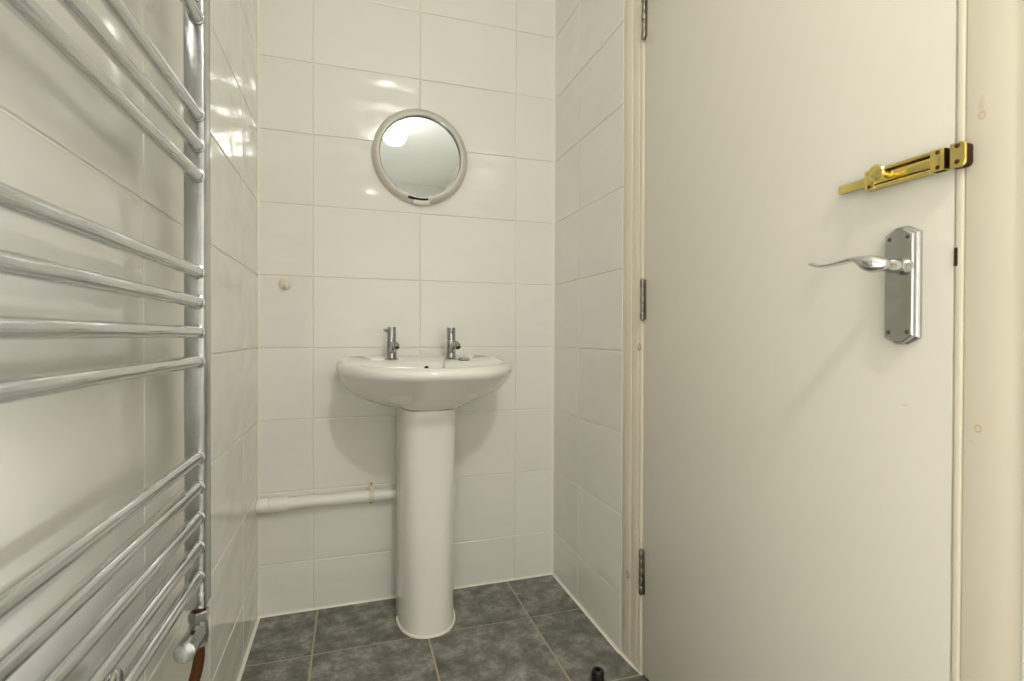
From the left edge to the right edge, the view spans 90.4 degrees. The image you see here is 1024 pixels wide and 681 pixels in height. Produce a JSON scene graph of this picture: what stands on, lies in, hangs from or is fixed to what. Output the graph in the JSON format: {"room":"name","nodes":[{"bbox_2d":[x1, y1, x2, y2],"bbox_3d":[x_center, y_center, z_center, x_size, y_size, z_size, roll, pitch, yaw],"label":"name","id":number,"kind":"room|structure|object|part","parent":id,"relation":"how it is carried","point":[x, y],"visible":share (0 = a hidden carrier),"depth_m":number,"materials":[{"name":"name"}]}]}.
{"room":"bathroom","nodes":[
{"label":"bathroom","id":0,"kind":"room"},
{"bbox_2d":[0,0,257,680],"bbox_3d":[-0.158,-0.383,-0.402,0.060,2.320,3.735,0,0,-18],"label":"wall","id":1,"kind":"structure","parent":0,"point":[68,459],"depth_m":0.56,"materials":[{"name":"white tile"}]},
{"bbox_2d":[0,0,210,680],"bbox_3d":[-0.362,0.055,0.431,0.056,1.430,0.567,0,0,-16],"label":"towel rail","id":2,"kind":"object","parent":1,"relation":"attached to","point":[193,94],"visible":1,"depth_m":0.48,"materials":[{"name":"silver metal"}]},
{"bbox_2d":[260,0,553,614],"bbox_3d":[-0.287,-0.399,1.547,0.873,2.320,0.060,0,0,-18],"label":"wall","id":3,"kind":"structure","parent":0,"point":[360,260],"depth_m":1.49,"materials":[{"name":"white tile"}]},
{"bbox_2d":[278,278,290,289],"bbox_3d":[-0.626,-0.157,1.399,0.033,0.033,0.023,0,0,-18],"label":"wall hook","id":4,"kind":"object","parent":3,"relation":"attached to","point":[284,283],"visible":1,"depth_m":1.40,"materials":[{"name":"white plastic"}]},
{"bbox_2d":[256,481,396,513],"bbox_3d":[-0.484,0.444,1.439,0.433,0.065,0.041,0,0,-18],"label":"pipe","id":5,"kind":"object","parent":3,"relation":"attached to","point":[284,503],"visible":0.99,"depth_m":1.41,"materials":[{"name":"white plastic"}]},
{"bbox_2d":[372,109,466,205],"bbox_3d":[-0.270,-0.545,1.509,0.283,0.285,0.021,0,0,-18],"label":"wall mirror","id":6,"kind":"object","parent":3,"relation":"attached to","point":[418,155],"visible":1,"depth_m":1.51,"materials":[{"name":"grey plastic"}]},
{"bbox_2d":[241,575,648,680],"bbox_3d":[0.421,0.808,-0.208,1.163,0.060,3.735,0,0,-18],"label":"floor","id":7,"kind":"structure","parent":0,"point":[529,629],"depth_m":1.28,"materials":[{"name":"grey tile"}]},
{"bbox_2d":[336,327,512,638],"bbox_3d":[-0.215,0.365,1.335,0.471,0.803,0.401,0,0,-18],"label":"washbasin","id":8,"kind":"object","parent":7,"relation":"on","point":[426,391],"visible":1,"depth_m":1.31,"materials":[{"name":"white ceramic"}]},
{"bbox_3d":[-0.324,0.021,1.396,0.018,0.041,0.069,0,1,-27],"label":"spout","id":9,"kind":"part","parent":8,"relation":"part of","materials":[{"name":"silver metal"}]},
{"bbox_3d":[-0.215,0.125,1.333,0.471,0.157,0.401,0,0,-18],"label":"bowl","id":10,"kind":"part","parent":8,"relation":"part of","materials":[{"name":"white ceramic"}]},
{"bbox_3d":[-0.164,0.021,1.447,0.018,0.041,0.069,0,1,-27],"label":"spout","id":11,"kind":"part","parent":8,"relation":"part of","materials":[{"name":"silver metal"}]},
{"bbox_2d":[237,0,643,680],"bbox_3d":[0.291,-0.381,-0.260,0.883,2.323,3.735,0,0,-18],"label":"sealant","id":12,"kind":"structure","parent":7,"relation":"on","point":[571,595],"depth_m":1.41,"materials":[{"name":"white plastic"}]},
{"bbox_2d":[591,666,603,680],"bbox_3d":[0.192,0.751,1.135,0.029,0.031,0.029,0,0,-18],"label":"door stop","id":13,"kind":"object","parent":7,"relation":"on","point":[597,672],"visible":1,"depth_m":1.13,"materials":[{"name":"black rubber"}]},
{"bbox_2d":[554,0,1023,680],"bbox_3d":[0.888,-0.382,-0.071,0.390,2.320,3.735,0,0,-18],"label":"wall","id":14,"kind":"structure","parent":0,"point":[589,141],"depth_m":1.40,"materials":[{"name":"white tile"}]},
{"bbox_2d":[638,0,957,680],"bbox_3d":[0.381,-0.228,0.855,0.110,1.977,0.628,0,0,-18],"label":"door","id":15,"kind":"structure","parent":14,"relation":"in","point":[797,290],"depth_m":0.76,"materials":[{"name":"wood"}]},
{"bbox_3d":[0.408,-0.090,0.621,0.022,0.023,0.099,0,0,-18],"label":"lever","id":16,"kind":"part","parent":15,"relation":"part of","materials":[{"name":"silver metal"}]},
{"bbox_3d":[0.447,-0.202,0.614,0.026,0.020,0.020,0,0,-18],"label":"bolt knob","id":17,"kind":"part","parent":15,"relation":"part of","materials":[{"name":"gold metal"}]},
{"bbox_3d":[0.467,-0.066,0.610,0.010,0.141,0.041,0,0,-18],"label":"handle","id":18,"kind":"part","parent":15,"relation":"part of","materials":[{"name":"silver metal"}]},
{"bbox_2d":[621,0,1023,680],"bbox_3d":[0.417,-0.259,0.876,0.084,2.055,0.775,0,0,-18],"label":"door frame","id":19,"kind":"structure","parent":14,"relation":"attached to","point":[987,156],"depth_m":0.54,"materials":[{"name":"beige wood"}]},
{"bbox_3d":[0.502,-0.092,0.562,0.032,0.020,0.004,0,0,-18],"label":"strike plate","id":20,"kind":"part","parent":19,"relation":"part of","materials":[{"name":"brown metal"}]}
]}

